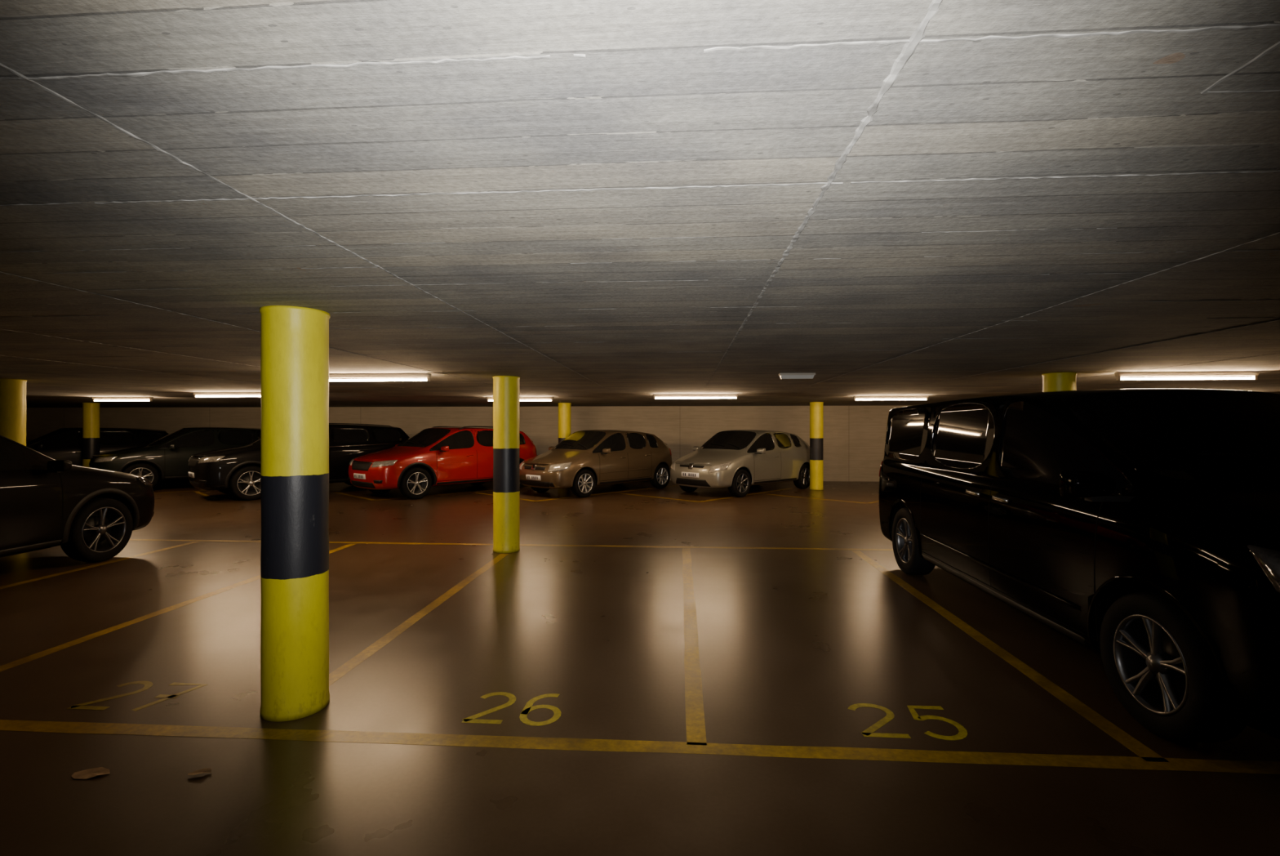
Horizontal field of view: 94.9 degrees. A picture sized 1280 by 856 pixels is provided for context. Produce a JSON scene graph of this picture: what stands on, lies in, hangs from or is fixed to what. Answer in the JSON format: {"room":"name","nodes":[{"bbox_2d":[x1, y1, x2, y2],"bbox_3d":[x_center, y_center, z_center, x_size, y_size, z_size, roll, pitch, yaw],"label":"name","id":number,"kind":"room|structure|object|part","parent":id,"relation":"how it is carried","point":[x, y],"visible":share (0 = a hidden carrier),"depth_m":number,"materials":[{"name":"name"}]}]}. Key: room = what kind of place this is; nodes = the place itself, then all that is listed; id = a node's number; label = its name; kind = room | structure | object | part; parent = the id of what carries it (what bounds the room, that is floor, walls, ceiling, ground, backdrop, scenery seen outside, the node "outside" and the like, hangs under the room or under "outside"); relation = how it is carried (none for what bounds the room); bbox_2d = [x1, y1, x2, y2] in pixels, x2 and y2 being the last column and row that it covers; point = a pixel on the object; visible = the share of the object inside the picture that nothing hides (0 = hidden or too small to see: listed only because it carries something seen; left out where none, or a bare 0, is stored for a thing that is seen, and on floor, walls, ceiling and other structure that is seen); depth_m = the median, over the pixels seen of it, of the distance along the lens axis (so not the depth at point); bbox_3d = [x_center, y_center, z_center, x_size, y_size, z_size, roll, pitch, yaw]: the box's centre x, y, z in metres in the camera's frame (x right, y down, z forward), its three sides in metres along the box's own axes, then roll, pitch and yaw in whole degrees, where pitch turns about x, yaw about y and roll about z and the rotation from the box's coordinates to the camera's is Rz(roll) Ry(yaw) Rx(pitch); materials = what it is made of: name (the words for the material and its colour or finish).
{"room":"parking garage","nodes":[
{"label":"parking garage","id":0,"kind":"room"},
{"bbox_2d":[26,405,906,481],"bbox_3d":[-2.824,0.444,17.432,38.000,2.153,0.200,0,0,4],"label":"wall","id":1,"kind":"structure","parent":0,"point":[854,442],"depth_m":17.17,"materials":[{"name":"concrete"}]},
{"bbox_2d":[0,0,1279,407],"bbox_3d":[-3.546,-0.756,6.806,38.400,0.254,21.500,0,0,4],"label":"ceiling","id":2,"kind":"structure","parent":0,"point":[587,202],"depth_m":1.60,"materials":[{"name":"concrete"}]},
{"bbox_2d":[91,396,153,401],"bbox_3d":[-10.477,-0.583,11.898,1.260,0.089,0.070,0,0,4],"label":"light","id":3,"kind":"object","parent":2,"relation":"attached to","point":[144,398],"visible":1,"depth_m":11.87,"materials":[{"name":"plastic"}]},
{"bbox_2d":[192,391,261,397],"bbox_3d":[-7.097,-0.583,10.305,1.510,0.089,0.070,0,0,4],"label":"light","id":4,"kind":"object","parent":2,"relation":"attached to","point":[196,393],"visible":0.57,"depth_m":10.29,"materials":[{"name":"plastic"}]},
{"bbox_2d":[328,373,431,381],"bbox_3d":[-3.174,-0.583,6.831,1.510,0.089,0.070,0,0,4],"label":"light","id":5,"kind":"object","parent":2,"relation":"attached to","point":[428,375],"visible":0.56,"depth_m":6.80,"materials":[{"name":"plastic"}]},
{"bbox_2d":[486,396,493,401],"bbox_3d":[-3.039,-0.579,11.934,0.118,0.083,0.070,0,0,4],"label":"light","id":6,"kind":"object","parent":2,"relation":"attached to","point":[487,397],"depth_m":11.91,"materials":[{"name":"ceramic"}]},
{"bbox_2d":[520,396,553,400],"bbox_3d":[-2.077,-0.584,11.868,0.667,0.068,0.070,0,0,4],"label":"light","id":7,"kind":"object","parent":2,"relation":"attached to","point":[544,398],"depth_m":11.85,"materials":[{"name":"plastic"}]},
{"bbox_2d":[653,393,737,399],"bbox_3d":[1.030,-0.583,10.905,1.560,0.089,0.070,0,0,4],"label":"light","id":8,"kind":"object","parent":2,"relation":"attached to","point":[691,395],"visible":1,"depth_m":10.88,"materials":[{"name":"plastic"}]},
{"bbox_2d":[778,373,815,378],"bbox_3d":[1.802,-0.595,6.753,0.400,0.064,0.100,0,0,4],"label":"exit light","id":9,"kind":"object","parent":2,"relation":"attached to","point":[783,375],"visible":1,"depth_m":6.71,"materials":[{"name":"plastic"}]},
{"bbox_2d":[853,395,928,399],"bbox_3d":[4.901,-0.583,11.494,1.410,0.089,0.070,0,0,4],"label":"light","id":10,"kind":"object","parent":2,"relation":"attached to","point":[860,397],"visible":1,"depth_m":11.48,"materials":[{"name":"plastic"}]},
{"bbox_2d":[1114,371,1259,380],"bbox_3d":[6.132,-0.583,6.599,1.480,0.089,0.070,0,0,4],"label":"light","id":11,"kind":"object","parent":2,"relation":"attached to","point":[1254,374],"visible":1,"depth_m":6.58,"materials":[{"name":"plastic"}]},
{"bbox_2d":[0,479,1279,855],"bbox_3d":[-3.546,1.620,6.806,38.400,0.200,21.500,0,0,4],"label":"floor","id":12,"kind":"structure","parent":0,"point":[789,639],"depth_m":3.22,"materials":[{"name":"concrete"}]},
{"bbox_2d":[0,377,26,445],"bbox_3d":[-8.248,0.443,7.677,0.332,2.152,0.332,0,0,4],"label":"concrete pillar","id":13,"kind":"structure","parent":12,"relation":"on","point":[12,391],"depth_m":7.61,"materials":[{"name":"yellow paint"}]},
{"bbox_2d":[0,434,154,561],"bbox_3d":[-7.101,0.702,5.415,2.270,1.636,4.519,0,0,4],"label":"car","id":14,"kind":"object","parent":12,"relation":"on","point":[92,513],"visible":1,"depth_m":6.27,"materials":[{"name":"black paint"}]},
{"bbox_3d":[-7.099,1.224,5.414,1.815,0.090,1.839,0,0,4],"label":"sill trim","id":15,"kind":"part","parent":14,"relation":"part of","materials":[{"name":"black paint"}]},
{"bbox_2d":[42,459,71,472],"bbox_3d":[-6.067,0.394,6.106,0.291,0.132,0.119,0,0,4],"label":"mirror","id":16,"kind":"object","parent":14,"relation":"attached to","point":[56,465],"depth_m":6.05,"materials":[{"name":"black paint"}]},
{"bbox_3d":[-7.099,0.955,5.414,1.863,0.551,3.660,0,0,4],"label":"wheel arch trim","id":17,"kind":"part","parent":14,"relation":"part of","materials":[{"name":"black paint"}]},
{"bbox_2d":[71,766,110,778],"bbox_3d":[-2.410,1.514,2.580,0.162,0.008,0.078,0,0,-2],"label":"scrap","id":18,"kind":"object","parent":12,"relation":"on","point":[90,772],"visible":1,"depth_m":2.58,"materials":[{"name":"paper"}]},
{"bbox_2d":[82,402,100,466],"bbox_3d":[-13.921,0.443,14.909,0.332,2.152,0.332,0,0,4],"label":"concrete pillar","id":19,"kind":"structure","parent":12,"relation":"on","point":[91,411],"depth_m":14.78,"materials":[{"name":"yellow paint"}]},
{"bbox_2d":[26,426,168,466],"bbox_3d":[-14.928,0.750,15.653,2.244,1.539,4.363,0,0,44],"label":"hatchback car","id":20,"kind":"object","parent":12,"relation":"on","point":[61,443],"visible":0.38,"depth_m":15.10,"materials":[{"name":"paint"}]},
{"bbox_2d":[36,443,43,448],"bbox_3d":[-14.758,0.454,14.454,0.268,0.132,0.233,0,0,4],"label":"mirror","id":21,"kind":"object","parent":20,"relation":"on","point":[39,446],"depth_m":14.38,"materials":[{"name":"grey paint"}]},
{"bbox_2d":[66,680,207,711],"bbox_3d":[-2.836,1.519,3.343,0.532,0.001,0.359,0,0,4],"label":"painted number","id":22,"kind":"object","parent":12,"relation":"on","point":[148,684],"visible":1,"depth_m":3.33,"materials":[{"name":"paint"}]},
{"bbox_2d":[88,426,261,487],"bbox_3d":[-11.589,0.745,15.527,2.244,1.549,4.363,0,0,44],"label":"car","id":23,"kind":"object","parent":12,"relation":"on","point":[166,457],"visible":0.51,"depth_m":14.46,"materials":[{"name":"paint"}]},
{"bbox_2d":[88,457,94,466],"bbox_3d":[-13.056,0.816,13.998,0.899,0.168,0.082,0,0,44],"label":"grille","id":24,"kind":"object","parent":23,"relation":"attached to","point":[91,462],"depth_m":13.78,"materials":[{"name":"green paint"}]},
{"bbox_3d":[-11.596,0.981,15.530,1.803,0.518,3.514,0,0,44],"label":"wheel arch trim","id":25,"kind":"part","parent":23,"relation":"part of","materials":[{"name":"green paint"}]},
{"bbox_2d":[168,444,175,448],"bbox_3d":[-11.419,0.454,14.328,0.268,0.132,0.233,0,0,4],"label":"mirror","id":26,"kind":"object","parent":23,"relation":"on","point":[170,446],"depth_m":14.24,"materials":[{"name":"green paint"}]},
{"bbox_3d":[-11.596,1.234,15.530,1.758,0.090,1.785,0,0,44],"label":"sill trim","id":27,"kind":"part","parent":23,"relation":"part of","materials":[{"name":"green paint"}]},
{"bbox_2d":[187,768,211,774],"bbox_3d":[-1.935,1.512,2.582,0.090,0.011,0.045,0,0,-25],"label":"scrap","id":28,"kind":"object","parent":12,"relation":"on","point":[203,770],"visible":1,"depth_m":2.59,"materials":[{"name":"paper"}]},
{"bbox_2d":[259,305,329,721],"bbox_3d":[-1.877,0.443,3.205,0.332,2.152,0.332,0,0,4],"label":"concrete pillar","id":29,"kind":"structure","parent":12,"relation":"on","point":[295,340],"depth_m":3.08,"materials":[{"name":"yellow paint"}]},
{"bbox_2d":[187,422,409,500],"bbox_3d":[-7.832,0.702,13.963,2.305,1.636,4.613,0,0,44],"label":"suv","id":30,"kind":"object","parent":12,"relation":"on","point":[236,470],"visible":0.48,"depth_m":12.56,"materials":[{"name":"paint"}]},
{"bbox_3d":[-9.407,0.980,12.321,0.520,0.109,0.036,0,0,44],"label":"number plate","id":31,"kind":"part","parent":30,"relation":"part of","materials":[{"name":"white plastic"}]},
{"bbox_2d":[188,457,199,466],"bbox_3d":[-9.384,0.726,12.345,0.929,0.168,0.080,0,0,44],"label":"grille","id":32,"kind":"object","parent":30,"relation":"attached to","point":[193,462],"depth_m":12.20,"materials":[{"name":"black paint"}]},
{"bbox_3d":[-7.863,0.955,13.942,1.863,0.551,3.660,0,0,44],"label":"wheel arch trim","id":33,"kind":"part","parent":30,"relation":"part of","materials":[{"name":"black paint"}]},
{"bbox_3d":[-7.864,1.224,13.942,1.815,0.090,1.839,0,0,44],"label":"sill trim","id":34,"kind":"part","parent":30,"relation":"part of","materials":[{"name":"black paint"}]},
{"bbox_3d":[-7.522,0.422,14.300,1.781,0.103,2.750,0,0,44],"label":"belt trim","id":35,"kind":"part","parent":30,"relation":"part of","materials":[{"name":"black paint"}]},
{"bbox_2d":[348,426,537,498],"bbox_3d":[-4.557,0.737,14.089,2.244,1.566,4.363,0,0,40],"label":"car","id":36,"kind":"object","parent":12,"relation":"on","point":[435,455],"visible":0.78,"depth_m":13.02,"materials":[{"name":"paint"}]},
{"bbox_3d":[-5.942,1.020,12.444,0.520,0.109,0.038,0,0,40],"label":"number plate","id":37,"kind":"part","parent":36,"relation":"part of","materials":[{"name":"white plastic"}]},
{"bbox_2d":[351,461,372,471],"bbox_3d":[-5.922,0.816,12.468,0.899,0.168,0.082,0,0,40],"label":"grille","id":38,"kind":"object","parent":36,"relation":"attached to","point":[356,465],"depth_m":12.39,"materials":[{"name":"red paint"}]},
{"bbox_3d":[-5.907,0.721,12.486,0.899,0.032,0.058,0,0,40],"label":"grille trim","id":39,"kind":"part","parent":36,"relation":"part of","materials":[{"name":"red paint"}]},
{"bbox_2d":[439,445,448,451],"bbox_3d":[-4.310,0.454,12.902,0.275,0.132,0.222,0,0,4],"label":"mirror","id":40,"kind":"object","parent":36,"relation":"on","point":[442,448],"depth_m":12.84,"materials":[{"name":"red paint"}]},
{"bbox_3d":[-4.564,0.981,14.092,1.803,0.518,3.514,0,0,40],"label":"wheel arch trim","id":41,"kind":"part","parent":36,"relation":"part of","materials":[{"name":"red paint"}]},
{"bbox_3d":[-4.564,1.234,14.092,1.758,0.090,1.785,0,0,40],"label":"sill trim","id":42,"kind":"part","parent":36,"relation":"part of","materials":[{"name":"red paint"}]},
{"bbox_2d":[493,375,519,552],"bbox_3d":[-1.659,0.443,7.299,0.332,2.152,0.332,0,0,4],"label":"concrete pillar","id":43,"kind":"structure","parent":12,"relation":"on","point":[506,388],"depth_m":7.17,"materials":[{"name":"yellow paint"}]},
{"bbox_2d":[461,691,561,725],"bbox_3d":[-0.666,1.519,3.193,0.505,0.001,0.363,0,0,4],"label":"painted number","id":44,"kind":"object","parent":12,"relation":"on","point":[528,707],"visible":1,"depth_m":3.16,"materials":[{"name":"paint"}]},
{"bbox_2d":[558,402,571,488],"bbox_3d":[-1.919,0.443,14.965,0.332,2.152,0.332,0,0,4],"label":"concrete pillar","id":45,"kind":"structure","parent":12,"relation":"on","point":[564,408],"depth_m":14.82,"materials":[{"name":"yellow paint"}]},
{"bbox_2d":[519,429,671,497],"bbox_3d":[-0.987,0.776,14.280,2.162,1.488,4.014,0,0,43],"label":"hatchback car","id":46,"kind":"object","parent":12,"relation":"on","point":[585,460],"visible":1,"depth_m":13.50,"materials":[{"name":"paint"}]},
{"bbox_3d":[-2.335,1.079,12.839,0.520,0.109,0.042,0,0,43],"label":"number plate","id":47,"kind":"part","parent":46,"relation":"part of","materials":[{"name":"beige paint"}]},
{"bbox_2d":[524,465,546,470],"bbox_3d":[-2.314,0.875,12.862,0.790,0.072,0.059,0,0,43],"label":"grille","id":48,"kind":"object","parent":46,"relation":"attached to","point":[526,467],"depth_m":12.81,"materials":[{"name":"beige paint"}]},
{"bbox_2d":[600,448,610,453],"bbox_3d":[-0.778,0.514,13.164,0.266,0.132,0.229,0,0,4],"label":"mirror","id":49,"kind":"object","parent":46,"relation":"on","point":[605,451],"depth_m":13.09,"materials":[{"name":"beige paint"}]},
{"bbox_3d":[-0.917,1.037,14.366,1.722,0.441,3.339,0,0,43],"label":"wheel arch trim","id":50,"kind":"part","parent":46,"relation":"part of","materials":[{"name":"beige paint"}]},
{"bbox_3d":[-0.917,1.254,14.366,1.683,0.090,1.808,0,0,43],"label":"sill trim","id":51,"kind":"part","parent":46,"relation":"part of","materials":[{"name":"beige paint"}]},
{"bbox_3d":[-0.917,0.995,14.366,1.729,0.050,1.768,0,0,43],"label":"moulding","id":52,"kind":"part","parent":46,"relation":"part of","materials":[{"name":"beige paint"}]},
{"bbox_2d":[0,483,1279,773],"bbox_3d":[-1.795,1.519,9.339,32.016,0.001,13.060,0,0,4],"label":"parking lines","id":53,"kind":"object","parent":12,"relation":"on","point":[695,743],"visible":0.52,"depth_m":2.94,"materials":[{"name":"paint"}]},
{"bbox_2d":[670,429,809,497],"bbox_3d":[2.509,0.776,14.360,2.109,1.488,4.036,0,0,42],"label":"hatchback car","id":54,"kind":"object","parent":12,"relation":"on","point":[735,460],"visible":0.98,"depth_m":13.46,"materials":[{"name":"paint"}]},
{"bbox_3d":[1.100,1.030,12.955,0.032,0.109,0.520,0,0,-43],"label":"number plate","id":55,"kind":"part","parent":54,"relation":"part of","materials":[{"name":"silver paint"}]},
{"bbox_2d":[680,463,704,467],"bbox_3d":[1.135,0.844,12.988,0.057,0.054,0.756,0,0,-43],"label":"grille","id":56,"kind":"object","parent":54,"relation":"attached to","point":[682,465],"depth_m":12.94,"materials":[{"name":"black paint"}]},
{"bbox_2d":[692,445,699,450],"bbox_3d":[1.425,0.514,14.518,0.248,0.132,0.248,0,0,4],"label":"mirror","id":57,"kind":"object","parent":54,"relation":"on","point":[695,447],"depth_m":14.52,"materials":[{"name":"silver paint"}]},
{"bbox_2d":[754,448,765,453],"bbox_3d":[2.680,0.514,13.175,0.258,0.132,0.239,0,0,4],"label":"mirror","id":58,"kind":"object","parent":54,"relation":"on","point":[759,451],"depth_m":13.11,"materials":[{"name":"silver paint"}]},
{"bbox_3d":[2.625,1.037,14.383,3.340,0.441,1.722,0,0,-43],"label":"wheel arch trim","id":59,"kind":"part","parent":54,"relation":"part of","materials":[{"name":"silver paint"}]},
{"bbox_3d":[2.625,1.254,14.383,1.808,0.090,1.683,0,0,-43],"label":"sill trim","id":60,"kind":"part","parent":54,"relation":"part of","materials":[{"name":"silver paint"}]},
{"bbox_2d":[809,401,823,489],"bbox_3d":[4.354,0.443,14.498,0.332,2.152,0.332,0,0,4],"label":"concrete pillar","id":61,"kind":"structure","parent":12,"relation":"on","point":[816,408],"depth_m":14.36,"materials":[{"name":"yellow paint"}]},
{"bbox_2d":[848,702,967,739],"bbox_3d":[1.379,1.519,3.054,0.541,0.001,0.363,0,0,4],"label":"painted number","id":62,"kind":"object","parent":12,"relation":"on","point":[962,732],"visible":1,"depth_m":3.02,"materials":[{"name":"paint"}]},
{"bbox_2d":[1041,372,1076,391],"bbox_3d":[4.875,0.443,6.835,0.332,2.152,0.332,0,0,4],"label":"concrete pillar","id":63,"kind":"structure","parent":12,"relation":"on","point":[1054,381],"depth_m":6.71,"materials":[{"name":"yellow paint"}]},
{"bbox_2d":[879,388,1279,742],"bbox_3d":[3.456,0.613,4.536,2.351,1.814,5.102,0,0,0],"label":"van","id":64,"kind":"object","parent":12,"relation":"on","point":[1141,526],"visible":1,"depth_m":3.29,"materials":[{"name":"paint"}]},
{"bbox_3d":[3.551,1.035,4.469,1.878,0.050,2.313,0,0,4],"label":"moulding","id":65,"kind":"part","parent":64,"relation":"part of","materials":[{"name":"black paint"}]},
{"bbox_3d":[3.551,1.254,4.469,1.832,0.090,2.353,0,0,4],"label":"sill trim","id":66,"kind":"part","parent":64,"relation":"part of","materials":[{"name":"black paint"}]},
{"bbox_3d":[3.551,1.000,4.470,1.882,0.517,4.046,0,0,4],"label":"wheel arch trim","id":67,"kind":"part","parent":64,"relation":"part of","materials":[{"name":"black paint"}]},
{"bbox_2d":[1059,470,1134,502],"bbox_3d":[2.447,0.311,3.141,0.332,0.158,0.142,0,0,4],"label":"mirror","id":68,"kind":"object","parent":64,"relation":"attached to","point":[1092,486],"depth_m":3.11,"materials":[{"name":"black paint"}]}
]}

